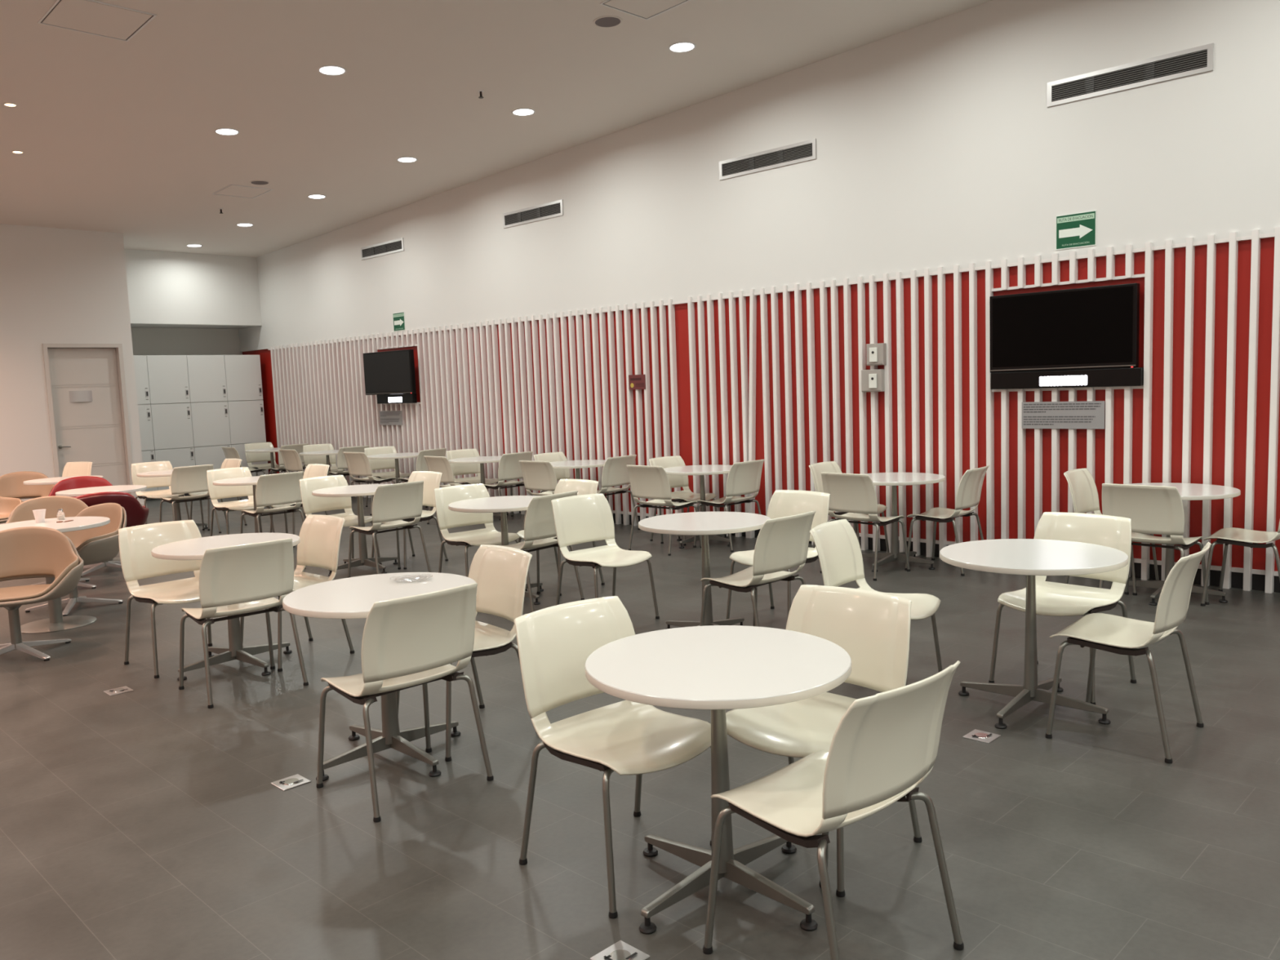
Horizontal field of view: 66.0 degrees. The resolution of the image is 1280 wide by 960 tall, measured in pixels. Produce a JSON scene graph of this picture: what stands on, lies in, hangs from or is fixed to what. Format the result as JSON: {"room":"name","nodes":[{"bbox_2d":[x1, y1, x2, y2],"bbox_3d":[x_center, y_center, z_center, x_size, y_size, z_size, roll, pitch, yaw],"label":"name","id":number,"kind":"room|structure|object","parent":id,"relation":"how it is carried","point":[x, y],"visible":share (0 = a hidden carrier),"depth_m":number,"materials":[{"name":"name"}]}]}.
{"room":"eatery","nodes":[
{"label":"eatery","id":0,"kind":"room"},
{"bbox_2d":[0,223,145,503],"bbox_3d":[-11.603,-1.173,11.928,2.197,4.047,9.590,3,8,45],"label":"wall","id":1,"kind":"structure","parent":0,"point":[58,286],"depth_m":13.70,"materials":[{"name":"white paint"}]},
{"bbox_2d":[42,343,135,497],"bbox_3d":[-7.936,-0.728,14.200,0.163,2.450,1.027,3,8,45],"label":"door","id":2,"kind":"structure","parent":1,"relation":"in","point":[86,392],"depth_m":14.22,"materials":[{"name":"grey paint"}]},
{"bbox_2d":[130,327,242,355],"bbox_3d":[-8.121,-1.253,17.131,0.150,2.940,2.960,3,8,45],"label":"wall","id":3,"kind":"structure","parent":0,"point":[145,341],"depth_m":17.16,"materials":[{"name":"white paint"}]},
{"bbox_2d":[124,248,262,328],"bbox_3d":[-7.891,-3.159,16.465,0.950,1.163,2.705,3,8,45],"label":"wall","id":4,"kind":"structure","parent":0,"point":[166,289],"depth_m":16.30,"materials":[{"name":"white paint"}]},
{"bbox_2d":[0,0,992,257],"bbox_3d":[-1.822,-3.219,3.926,25.570,0.952,12.400,3,8,45],"label":"ceiling","id":5,"kind":"structure","parent":0,"point":[113,135],"depth_m":8.95,"materials":[{"name":"paint"}]},
{"bbox_2d":[37,0,156,41],"bbox_3d":[-3.873,-3.290,7.030,0.610,0.028,0.600,3,8,45],"label":"ceiling hatch","id":6,"kind":"object","parent":5,"relation":"attached to","point":[93,17],"visible":1,"depth_m":7.02,"materials":[{"name":"white"}]},
{"bbox_2d":[212,184,273,198],"bbox_3d":[-4.969,-3.604,12.317,0.570,0.026,0.530,3,8,45],"label":"ceiling hatch","id":7,"kind":"object","parent":5,"relation":"attached to","point":[233,190],"visible":1,"depth_m":12.30,"materials":[{"name":"white"}]},
{"bbox_2d":[600,0,690,19],"bbox_3d":[0.068,-3.556,7.299,0.540,0.025,0.500,3,8,45],"label":"ceiling hatch","id":8,"kind":"object","parent":5,"relation":"attached to","point":[643,9],"visible":1,"depth_m":7.40,"materials":[{"name":"white"}]},
{"bbox_2d":[0,496,1279,959],"bbox_3d":[-2.010,1.270,4.716,26.570,0.120,12.400,3,8,45],"label":"floor","id":9,"kind":"structure","parent":0,"point":[149,821],"depth_m":3.72,"materials":[{"name":"tile"}]},
{"bbox_2d":[0,471,54,498],"bbox_3d":[-7.553,0.304,12.081,0.829,0.782,0.723,-5,6,-30],"label":"lounge chair","id":10,"kind":"object","parent":9,"relation":"on","point":[11,485],"visible":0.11,"depth_m":12.30,"materials":[{"name":"beige leather"}]},
{"bbox_2d":[0,526,84,661],"bbox_3d":[-4.029,0.732,6.349,0.829,0.782,0.723,-4,6,-15],"label":"lounge chair","id":11,"kind":"object","parent":9,"relation":"on","point":[26,552],"visible":1,"depth_m":6.55,"materials":[{"name":"brown fabric"}]},
{"bbox_2d":[5,495,96,588],"bbox_3d":[-5.094,0.553,8.589,0.829,0.782,0.723,-6,7,-35],"label":"lounge chair","id":12,"kind":"object","parent":9,"relation":"on","point":[71,506],"visible":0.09,"depth_m":8.80,"materials":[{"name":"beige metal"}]},
{"bbox_2d":[6,495,88,523],"bbox_3d":[-5.102,0.362,8.571,0.788,0.413,0.692,-6,7,-35],"label":"cushion","id":13,"kind":"object","parent":12,"relation":"on","point":[71,506],"depth_m":8.80,"materials":[{"name":"fabric"}]},
{"bbox_2d":[0,516,110,633],"bbox_3d":[-4.255,0.685,7.130,0.800,0.740,0.800,3,8,45],"label":"table","id":14,"kind":"object","parent":9,"relation":"on","point":[56,622],"visible":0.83,"depth_m":7.11,"materials":[{"name":"white laminate"}]},
{"bbox_2d":[24,502,126,616],"bbox_3d":[-4.437,0.609,7.765,0.829,0.782,0.723,1,6,27],"label":"lounge chair","id":15,"kind":"object","parent":9,"relation":"on","point":[95,545],"visible":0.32,"depth_m":7.76,"materials":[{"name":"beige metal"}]},
{"bbox_2d":[62,502,123,551],"bbox_3d":[-4.443,0.418,7.747,0.788,0.413,0.692,1,6,27],"label":"cushion","id":16,"kind":"object","parent":15,"relation":"on","point":[103,538],"depth_m":7.98,"materials":[{"name":"fabric"}]},
{"bbox_2d":[62,462,93,476],"bbox_3d":[-7.498,0.199,12.874,0.539,0.832,0.575,0,6,20],"label":"chair","id":17,"kind":"object","parent":9,"relation":"on","point":[71,468],"visible":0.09,"depth_m":13.08,"materials":[{"name":"beige plastic"}]},
{"bbox_2d":[48,475,112,497],"bbox_3d":[-6.117,0.369,10.862,0.829,0.782,0.723,-5,6,-30],"label":"lounge chair","id":18,"kind":"object","parent":9,"relation":"on","point":[83,482],"visible":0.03,"depth_m":11.08,"materials":[{"name":"red"}]},
{"bbox_2d":[55,484,146,561],"bbox_3d":[-5.346,0.461,9.847,0.800,0.740,0.800,3,8,45],"label":"table","id":19,"kind":"object","parent":9,"relation":"on","point":[122,488],"visible":0.51,"depth_m":9.75,"materials":[{"name":"grey metal"}]},
{"bbox_2d":[75,491,148,577],"bbox_3d":[-5.100,0.479,9.348,0.829,0.782,0.723,-6,7,-33],"label":"lounge chair","id":20,"kind":"object","parent":9,"relation":"on","point":[137,514],"visible":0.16,"depth_m":9.22,"materials":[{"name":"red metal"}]},
{"bbox_2d":[75,491,145,527],"bbox_3d":[-5.107,0.288,9.329,0.788,0.413,0.692,-6,7,-33],"label":"cushion","id":21,"kind":"object","parent":20,"relation":"on","point":[135,513],"depth_m":9.16,"materials":[{"name":"beige fabric"}]},
{"bbox_2d":[133,355,157,500],"bbox_3d":[-8.277,-0.823,15.899,0.531,2.335,0.608,3,8,45],"label":"tall cabinet","id":22,"kind":"object","parent":9,"relation":"on","point":[140,361],"visible":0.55,"depth_m":15.84,"materials":[{"name":"grey metal"}]},
{"bbox_2d":[131,461,190,524],"bbox_3d":[-5.996,0.199,12.298,0.539,0.832,0.575,-7,8,-42],"label":"chair","id":23,"kind":"object","parent":9,"relation":"on","point":[153,482],"visible":0.52,"depth_m":12.38,"materials":[{"name":"beige plastic"}]},
{"bbox_2d":[146,355,195,499],"bbox_3d":[-7.843,-0.881,16.336,0.531,2.335,0.625,3,8,45],"label":"tall cabinet","id":24,"kind":"object","parent":9,"relation":"on","point":[168,378],"visible":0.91,"depth_m":16.13,"materials":[{"name":"grey metal"}]},
{"bbox_2d":[118,520,243,678],"bbox_3d":[-2.815,0.695,6.008,0.575,0.832,0.539,3,8,43],"label":"chair","id":25,"kind":"object","parent":9,"relation":"on","point":[136,543],"visible":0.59,"depth_m":6.04,"materials":[{"name":"beige plastic"}]},
{"bbox_2d":[159,464,221,533],"bbox_3d":[-5.362,0.235,11.688,0.575,0.832,0.539,3,8,43],"label":"chair","id":26,"kind":"object","parent":9,"relation":"on","point":[186,479],"visible":0.82,"depth_m":11.51,"materials":[{"name":"beige plastic"}]},
{"bbox_2d":[186,355,231,469],"bbox_3d":[-7.405,-0.941,16.776,0.531,2.335,0.618,3,8,45],"label":"tall cabinet","id":27,"kind":"object","parent":9,"relation":"on","point":[206,373],"visible":0.73,"depth_m":16.56,"materials":[{"name":"grey metal"}]},
{"bbox_2d":[151,533,300,680],"bbox_3d":[-2.422,0.741,5.854,0.812,0.740,0.812,3,7,40],"label":"round table","id":28,"kind":"object","parent":9,"relation":"on","point":[195,548],"visible":0.65,"depth_m":5.84,"materials":[{"name":"white laminate"}]},
{"bbox_2d":[213,475,262,533],"bbox_3d":[-4.035,0.359,10.386,0.812,0.740,0.812,3,8,45],"label":"round table","id":29,"kind":"object","parent":9,"relation":"on","point":[246,481],"visible":0.36,"depth_m":10.31,"materials":[{"name":"grey metal"}]},
{"bbox_2d":[206,466,275,536],"bbox_3d":[-4.337,0.296,10.680,0.575,0.832,0.539,3,8,45],"label":"chair","id":30,"kind":"object","parent":9,"relation":"on","point":[215,492],"visible":0.73,"depth_m":10.74,"materials":[{"name":"beige plastic"}]},
{"bbox_2d":[178,537,308,708],"bbox_3d":[-2.197,0.732,5.396,0.539,0.832,0.575,-7,7,-41],"label":"chair","id":31,"kind":"object","parent":9,"relation":"on","point":[236,580],"visible":0.94,"depth_m":5.22,"materials":[{"name":"beige plastic"}]},
{"bbox_2d":[223,355,268,476],"bbox_3d":[-6.969,-1.000,17.215,0.531,2.335,0.621,3,8,45],"label":"tall cabinet","id":32,"kind":"object","parent":9,"relation":"on","point":[242,372],"visible":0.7,"depth_m":17.00,"materials":[{"name":"grey metal"}]},
{"bbox_2d":[244,442,285,475],"bbox_3d":[-6.295,-0.206,16.564,0.539,0.832,0.575,-7,7,-42],"label":"chair","id":33,"kind":"object","parent":9,"relation":"on","point":[263,456],"visible":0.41,"depth_m":16.66,"materials":[{"name":"beige plastic"}]},
{"bbox_2d":[240,471,304,533],"bbox_3d":[-3.749,0.333,10.069,0.575,0.832,0.539,3,8,44],"label":"chair","id":34,"kind":"object","parent":9,"relation":"on","point":[276,489],"visible":0.81,"depth_m":9.89,"materials":[{"name":"beige plastic"}]},
{"bbox_2d":[240,514,354,671],"bbox_3d":[-2.127,0.665,6.053,0.539,0.832,0.575,3,8,43],"label":"chair","id":35,"kind":"object","parent":9,"relation":"on","point":[320,535],"visible":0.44,"depth_m":6.18,"materials":[{"name":"beige plastic"}]},
{"bbox_2d":[270,463,329,546],"bbox_3d":[-3.707,0.264,10.765,0.539,0.832,0.575,3,8,42],"label":"chair","id":36,"kind":"object","parent":9,"relation":"on","point":[312,470],"visible":0.25,"depth_m":10.90,"materials":[{"name":"beige plastic"}]},
{"bbox_2d":[279,448,328,506],"bbox_3d":[-4.955,-0.059,14.551,0.539,0.832,0.575,3,7,41],"label":"chair","id":37,"kind":"object","parent":9,"relation":"on","point":[291,459],"visible":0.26,"depth_m":14.31,"materials":[{"name":"beige plastic"}]},
{"bbox_2d":[302,443,346,480],"bbox_3d":[-4.886,-0.132,15.274,0.539,0.832,0.575,-6,7,-37],"label":"chair","id":38,"kind":"object","parent":9,"relation":"on","point":[308,460],"visible":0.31,"depth_m":15.42,"materials":[{"name":"beige plastic"}]},
{"bbox_2d":[298,475,382,573],"bbox_3d":[-2.786,0.392,9.102,0.575,0.832,0.539,3,8,42],"label":"chair","id":39,"kind":"object","parent":9,"relation":"on","point":[311,504],"visible":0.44,"depth_m":9.20,"materials":[{"name":"beige plastic"}]},
{"bbox_2d":[328,445,373,497],"bbox_3d":[-4.314,-0.091,14.636,0.539,0.832,0.575,-7,7,-39],"label":"chair","id":40,"kind":"object","parent":9,"relation":"on","point":[341,461],"visible":0.36,"depth_m":14.38,"materials":[{"name":"beige plastic"}]},
{"bbox_2d":[311,484,397,576],"bbox_3d":[-2.519,0.446,8.920,0.812,0.740,0.812,3,8,44],"label":"round table","id":41,"kind":"object","parent":9,"relation":"on","point":[358,491],"visible":0.8,"depth_m":8.88,"materials":[{"name":"white laminate"}]},
{"bbox_2d":[342,452,396,515],"bbox_3d":[-3.617,0.019,13.242,0.539,0.832,0.575,2,7,37],"label":"chair","id":42,"kind":"object","parent":9,"relation":"on","point":[358,464],"visible":0.84,"depth_m":13.03,"materials":[{"name":"beige plastic"}]},
{"bbox_2d":[282,572,477,781],"bbox_3d":[-1.102,0.845,4.295,0.812,0.740,0.812,3,8,45],"label":"round table","id":43,"kind":"object","parent":9,"relation":"on","point":[351,597],"visible":0.69,"depth_m":4.26,"materials":[{"name":"grey metal"}]},
{"bbox_2d":[364,445,410,506],"bbox_3d":[-3.541,-0.045,13.868,0.539,0.832,0.575,-7,7,-38],"label":"chair","id":44,"kind":"object","parent":9,"relation":"on","point":[375,464],"visible":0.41,"depth_m":13.99,"materials":[{"name":"beige plastic"}]},
{"bbox_2d":[347,480,431,577],"bbox_3d":[-2.180,0.427,8.516,0.575,0.832,0.539,3,8,42],"label":"chair","id":45,"kind":"object","parent":9,"relation":"on","point":[395,503],"visible":0.96,"depth_m":8.36,"materials":[{"name":"beige plastic"}]},
{"bbox_2d":[315,582,493,822],"bbox_3d":[-0.964,0.825,3.970,0.539,0.832,0.575,-7,8,-43],"label":"chair","id":46,"kind":"object","parent":9,"relation":"on","point":[410,642],"visible":1,"depth_m":3.79,"materials":[{"name":"beige plastic"}]},
{"bbox_2d":[371,471,448,569],"bbox_3d":[-2.167,0.358,9.212,0.539,0.832,0.575,3,7,41],"label":"chair","id":47,"kind":"object","parent":9,"relation":"on","point":[431,479],"visible":0.43,"depth_m":9.27,"materials":[{"name":"beige plastic"}]},
{"bbox_2d":[397,448,446,507],"bbox_3d":[-2.908,-0.003,13.194,0.575,0.832,0.539,2,7,36],"label":"chair","id":48,"kind":"object","parent":9,"relation":"on","point":[421,465],"visible":0.27,"depth_m":12.95,"materials":[{"name":"beige plastic"}]},
{"bbox_2d":[423,455,462,524],"bbox_3d":[-2.233,0.106,11.820,0.539,0.832,0.575,3,8,44],"label":"chair","id":49,"kind":"object","parent":9,"relation":"on","point":[434,464],"visible":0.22,"depth_m":11.58,"materials":[{"name":"beige plastic"}]},
{"bbox_2d":[395,544,537,761],"bbox_3d":[-0.814,0.761,4.566,0.575,0.832,0.539,-7,7,-39],"label":"chair","id":50,"kind":"object","parent":9,"relation":"on","point":[500,573],"visible":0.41,"depth_m":4.64,"materials":[{"name":"beige plastic"}]},
{"bbox_2d":[446,448,501,496],"bbox_3d":[-2.110,0.034,12.513,0.539,0.832,0.575,-7,8,-43],"label":"chair","id":51,"kind":"object","parent":9,"relation":"on","point":[457,468],"visible":0.49,"depth_m":12.62,"materials":[{"name":"beige plastic"}]},
{"bbox_2d":[448,456,507,519],"bbox_3d":[-1.942,0.104,12.209,0.812,0.740,0.812,3,8,45],"label":"round table","id":52,"kind":"object","parent":9,"relation":"on","point":[477,460],"visible":0.41,"depth_m":12.07,"materials":[{"name":"grey metal"}]},
{"bbox_2d":[433,483,527,591],"bbox_3d":[-1.268,0.471,7.714,0.539,0.832,0.575,-7,7,-40],"label":"chair","id":53,"kind":"object","parent":9,"relation":"on","point":[447,518],"visible":0.75,"depth_m":7.78,"materials":[{"name":"beige plastic"}]},
{"bbox_2d":[448,495,543,604],"bbox_3d":[-1.018,0.533,7.455,0.812,0.740,0.812,3,8,43],"label":"round table","id":54,"kind":"object","parent":9,"relation":"on","point":[502,504],"visible":0.59,"depth_m":7.36,"materials":[{"name":"white laminate"}]},
{"bbox_2d":[484,451,533,516],"bbox_3d":[-1.608,0.076,11.896,0.575,0.832,0.539,3,8,44],"label":"chair","id":55,"kind":"object","parent":9,"relation":"on","point":[509,467],"visible":0.66,"depth_m":11.68,"materials":[{"name":"beige plastic"}]},
{"bbox_2d":[490,490,584,613],"bbox_3d":[-0.774,0.499,7.238,0.575,0.832,0.539,3,7,40],"label":"chair","id":56,"kind":"object","parent":9,"relation":"on","point":[539,525],"visible":0.49,"depth_m":7.01,"materials":[{"name":"beige plastic"}]},
{"bbox_2d":[519,460,557,529],"bbox_3d":[-0.933,0.186,10.503,0.539,0.832,0.575,3,7,40],"label":"chair","id":57,"kind":"object","parent":9,"relation":"on","point":[537,475],"visible":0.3,"depth_m":10.30,"materials":[{"name":"beige plastic"}]},
{"bbox_2d":[533,452,569,493],"bbox_3d":[-0.861,0.112,11.241,0.575,0.832,0.539,3,8,42],"label":"chair","id":58,"kind":"object","parent":9,"relation":"on","point":[561,473],"visible":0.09,"depth_m":11.44,"materials":[{"name":"beige plastic"}]},
{"bbox_2d":[516,479,604,595],"bbox_3d":[-0.647,0.435,7.844,0.539,0.832,0.575,3,8,43],"label":"chair","id":59,"kind":"object","parent":9,"relation":"on","point":[584,486],"visible":0.21,"depth_m":7.96,"materials":[{"name":"beige plastic"}]},
{"bbox_2d":[550,459,605,479],"bbox_3d":[-0.683,0.178,10.968,0.812,0.740,0.812,3,8,43],"label":"round table","id":60,"kind":"object","parent":9,"relation":"on","point":[577,464],"visible":0.33,"depth_m":10.82,"materials":[{"name":"white laminate"}]},
{"bbox_2d":[551,493,659,618],"bbox_3d":[-0.253,0.536,6.655,0.539,0.832,0.575,-7,7,-41],"label":"chair","id":61,"kind":"object","parent":9,"relation":"on","point":[582,518],"visible":0.94,"depth_m":6.73,"materials":[{"name":"beige plastic"}]},
{"bbox_2d":[513,595,711,919],"bbox_3d":[-0.070,0.860,3.269,0.539,0.832,0.575,-7,7,-41],"label":"chair","id":62,"kind":"object","parent":9,"relation":"on","point":[555,643],"visible":0.91,"depth_m":3.29,"materials":[{"name":"beige plastic"}]},
{"bbox_2d":[596,454,640,529],"bbox_3d":[-0.357,0.147,10.690,0.575,0.832,0.539,3,7,41],"label":"chair","id":63,"kind":"object","parent":9,"relation":"on","point":[615,471],"visible":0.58,"depth_m":10.50,"materials":[{"name":"beige plastic"}]},
{"bbox_2d":[590,940,649,959],"bbox_3d":[-0.055,1.325,2.740,0.120,0.008,0.120,3,8,45],"label":"floor outlet","id":64,"kind":"object","parent":9,"relation":"on","point":[620,950],"visible":1,"depth_m":2.75,"materials":[{"name":"silver metal"}]},
{"bbox_2d":[626,465,701,555],"bbox_3d":[0.221,0.252,9.394,0.539,0.832,0.575,3,8,43],"label":"chair","id":65,"kind":"object","parent":9,"relation":"on","point":[646,482],"visible":0.97,"depth_m":9.22,"materials":[{"name":"beige plastic"}]},
{"bbox_2d":[648,455,720,545],"bbox_3d":[0.438,0.189,9.950,0.539,0.832,0.575,-7,8,-43],"label":"chair","id":66,"kind":"object","parent":9,"relation":"on","point":[675,481],"visible":0.6,"depth_m":10.09,"materials":[{"name":"beige plastic"}]},
{"bbox_2d":[663,464,733,548],"bbox_3d":[0.620,0.255,9.684,0.812,0.740,0.812,3,8,45],"label":"round table","id":67,"kind":"object","parent":9,"relation":"on","point":[707,469],"visible":0.62,"depth_m":9.60,"materials":[{"name":"grey metal"}]},
{"bbox_2d":[638,511,770,629],"bbox_3d":[0.408,0.615,6.072,0.812,0.740,0.812,3,8,45],"label":"round table","id":68,"kind":"object","parent":9,"relation":"on","point":[704,524],"visible":0.7,"depth_m":6.04,"materials":[{"name":"white laminate"}]},
{"bbox_2d":[584,625,851,934],"bbox_3d":[0.249,0.914,3.065,0.812,0.740,0.812,-7,8,-43],"label":"round table","id":69,"kind":"object","parent":9,"relation":"on","point":[717,668],"visible":0.94,"depth_m":2.99,"materials":[{"name":"white laminate"}]},
{"bbox_2d":[693,459,764,551],"bbox_3d":[0.868,0.221,9.458,0.539,0.832,0.575,-8,8,-44],"label":"chair","id":70,"kind":"object","parent":9,"relation":"on","point":[744,477],"visible":0.95,"depth_m":9.27,"materials":[{"name":"beige plastic"}]},
{"bbox_2d":[699,510,816,626],"bbox_3d":[0.689,0.594,5.710,0.539,0.832,0.575,-8,8,-44],"label":"chair","id":71,"kind":"object","parent":9,"relation":"on","point":[782,544],"visible":0.85,"depth_m":5.53,"materials":[{"name":"beige plastic"}]},
{"bbox_2d":[725,489,830,619],"bbox_3d":[0.921,0.511,6.465,0.575,0.832,0.539,-7,8,-43],"label":"chair","id":72,"kind":"object","parent":9,"relation":"on","point":[783,503],"visible":0.34,"depth_m":6.53,"materials":[{"name":"beige plastic"}]},
{"bbox_2d":[710,584,922,897],"bbox_3d":[0.596,0.828,3.343,0.539,0.832,0.575,3,8,45],"label":"chair","id":73,"kind":"object","parent":9,"relation":"on","point":[873,628],"visible":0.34,"depth_m":3.38,"materials":[{"name":"beige plastic"}]},
{"bbox_2d":[702,660,964,959],"bbox_3d":[0.530,0.894,2.690,0.539,0.832,0.575,-7,7,-40],"label":"chair","id":74,"kind":"object","parent":9,"relation":"on","point":[885,744],"visible":1,"depth_m":2.53,"materials":[{"name":"beige plastic"}]},
{"bbox_2d":[808,461,889,552],"bbox_3d":[1.816,0.270,8.598,0.575,0.832,0.539,3,7,41],"label":"chair","id":75,"kind":"object","parent":9,"relation":"on","point":[816,468],"visible":0.21,"depth_m":8.64,"materials":[{"name":"beige plastic"}]},
{"bbox_2d":[820,471,910,580],"bbox_3d":[1.801,0.334,7.949,0.575,0.832,0.539,-7,7,-42],"label":"chair","id":76,"kind":"object","parent":9,"relation":"on","point":[855,495],"visible":0.82,"depth_m":7.76,"materials":[{"name":"beige plastic"}]},
{"bbox_2d":[809,519,942,685],"bbox_3d":[1.192,0.646,4.981,0.575,0.832,0.539,2,7,35],"label":"chair","id":77,"kind":"object","parent":9,"relation":"on","point":[837,547],"visible":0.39,"depth_m":5.08,"materials":[{"name":"beige plastic"}]},
{"bbox_2d":[862,472,945,572],"bbox_3d":[2.121,0.343,8.205,0.812,0.740,0.812,3,8,44],"label":"round table","id":78,"kind":"object","parent":9,"relation":"on","point":[893,479],"visible":0.68,"depth_m":8.16,"materials":[{"name":"grey metal"}]},
{"bbox_2d":[904,465,989,576],"bbox_3d":[2.508,0.302,8.007,0.575,0.832,0.539,3,7,40],"label":"chair","id":79,"kind":"object","parent":9,"relation":"on","point":[968,495],"visible":0.97,"depth_m":7.85,"materials":[{"name":"beige plastic"}]},
{"bbox_2d":[939,538,1128,728],"bbox_3d":[1.827,0.705,4.605,0.812,0.740,0.812,3,8,44],"label":"round table","id":80,"kind":"object","parent":9,"relation":"on","point":[1029,557],"visible":0.93,"depth_m":4.56,"materials":[{"name":"grey metal"}]},
{"bbox_2d":[988,511,1136,704],"bbox_3d":[2.132,0.613,4.958,0.575,0.832,0.539,-7,7,-42],"label":"chair","id":81,"kind":"object","parent":9,"relation":"on","point":[1052,598],"visible":0.73,"depth_m":4.98,"materials":[{"name":"beige plastic"}]},
{"bbox_2d":[1063,468,1159,595],"bbox_3d":[3.417,0.351,7.159,0.575,0.832,0.539,3,8,43],"label":"chair","id":82,"kind":"object","parent":9,"relation":"on","point":[1083,490],"visible":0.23,"depth_m":7.30,"materials":[{"name":"beige plastic"}]},
{"bbox_2d":[1044,542,1211,764],"bbox_3d":[2.107,0.684,4.241,0.575,0.832,0.539,3,7,42],"label":"chair","id":83,"kind":"object","parent":9,"relation":"on","point":[1117,634],"visible":0.98,"depth_m":4.14,"materials":[{"name":"beige plastic"}]},
{"bbox_2d":[1098,483,1209,604],"bbox_3d":[3.372,0.418,6.485,0.575,0.832,0.539,-7,8,-42],"label":"chair","id":84,"kind":"object","parent":9,"relation":"on","point":[1151,509],"visible":0.72,"depth_m":6.29,"materials":[{"name":"beige plastic"}]},
{"bbox_2d":[1128,482,1240,605],"bbox_3d":[3.630,0.430,6.746,0.812,0.740,0.812,3,8,45],"label":"round table","id":85,"kind":"object","parent":9,"relation":"on","point":[1188,491],"visible":0.47,"depth_m":6.64,"materials":[{"name":"white laminate"}]},
{"bbox_2d":[1200,520,1279,606],"bbox_3d":[4.036,0.397,6.452,0.575,0.832,0.539,3,7,42],"label":"chair","id":86,"kind":"object","parent":9,"relation":"on","point":[1233,535],"visible":1,"depth_m":6.45,"materials":[{"name":"beige plastic"}]},
{"bbox_2d":[238,0,1279,351],"bbox_3d":[2.175,-1.805,8.744,26.520,4.905,0.255,3,8,45],"label":"wall","id":87,"kind":"structure","parent":0,"point":[939,142],"depth_m":8.60,"materials":[{"name":"white paint"}]},
{"bbox_2d":[360,237,404,260],"bbox_3d":[-3.724,-3.328,14.210,1.150,0.178,0.012,3,8,45],"label":"air vent","id":88,"kind":"object","parent":87,"relation":"in","point":[395,246],"visible":1,"depth_m":14.19,"materials":[{"name":"silver metal"}]},
{"bbox_2d":[502,199,563,228],"bbox_3d":[-1.295,-3.185,11.816,1.123,0.178,0.012,3,8,45],"label":"air vent","id":89,"kind":"object","parent":87,"relation":"in","point":[553,209],"visible":1,"depth_m":11.80,"materials":[{"name":"silver metal"}]},
{"bbox_2d":[242,226,1279,593],"bbox_3d":[2.127,-0.581,8.804,26.170,2.462,0.090,3,8,45],"label":"panelling","id":90,"kind":"object","parent":87,"relation":"attached to","point":[774,376],"visible":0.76,"depth_m":8.81,"materials":[{"name":"white"}]},
{"bbox_2d":[363,349,416,395],"bbox_3d":[-3.583,-1.533,14.098,1.110,0.610,0.094,2,7,40],"label":"television","id":91,"kind":"object","parent":90,"relation":"attached to","point":[388,372],"visible":1,"depth_m":14.02,"materials":[{"name":"black"}]},
{"bbox_2d":[861,368,884,391],"bbox_3d":[2.057,-0.879,8.719,0.205,0.196,0.072,3,8,45],"label":"switch box","id":92,"kind":"object","parent":90,"relation":"attached to","point":[872,380],"visible":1,"depth_m":8.68,"materials":[{"name":"grey plastic"}]},
{"bbox_2d":[866,342,886,365],"bbox_3d":[2.075,-1.105,8.670,0.170,0.190,0.072,3,8,45],"label":"switch box","id":93,"kind":"object","parent":90,"relation":"attached to","point":[876,353],"visible":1,"depth_m":8.64,"materials":[{"name":"grey plastic"}]},
{"bbox_2d":[1022,400,1105,429],"bbox_3d":[3.263,-0.501,7.616,0.631,0.210,0.009,3,8,45],"label":"plaque","id":94,"kind":"object","parent":90,"relation":"attached to","point":[1085,414],"visible":1,"depth_m":7.61,"materials":[{"name":"grey metal"}]},
{"bbox_2d":[989,283,1139,373],"bbox_3d":[3.239,-1.149,7.571,1.110,0.610,0.094,3,8,45],"label":"television","id":95,"kind":"object","parent":90,"relation":"attached to","point":[1095,327],"visible":1,"depth_m":7.50,"materials":[{"name":"black"}]},
{"bbox_2d":[990,367,1143,389],"bbox_3d":[3.257,-0.778,7.580,1.138,0.133,0.071,3,8,45],"label":"soundbar","id":96,"kind":"object","parent":90,"relation":"attached to","point":[1134,376],"visible":1,"depth_m":7.52,"materials":[{"name":"black plastic"}]},
{"bbox_2d":[719,138,816,180],"bbox_3d":[1.195,-3.038,9.363,1.141,0.178,0.012,3,8,45],"label":"air vent","id":97,"kind":"object","parent":87,"relation":"in","point":[803,151],"visible":1,"depth_m":9.34,"materials":[{"name":"silver metal"}]},
{"bbox_2d":[519,511,1279,592],"bbox_3d":[2.191,0.583,8.939,26.170,0.115,0.031,3,8,45],"label":"baseboard","id":98,"kind":"structure","parent":87,"relation":"attached to","point":[1237,578],"depth_m":7.12,"materials":[{"name":"black"}]},
{"bbox_2d":[1055,209,1096,249],"bbox_3d":[3.291,-1.885,7.440,0.298,0.257,0.006,3,8,45],"label":"exit sign","id":99,"kind":"object","parent":87,"relation":"attached to","point":[1073,230],"visible":1,"depth_m":7.44,"materials":[{"name":"green plastic"}]},
{"bbox_2d":[1046,43,1213,106],"bbox_3d":[3.497,-2.902,7.094,1.127,0.178,0.012,3,8,45],"label":"air vent","id":100,"kind":"object","parent":87,"relation":"in","point":[1197,60],"visible":1,"depth_m":7.06,"materials":[{"name":"silver metal"}]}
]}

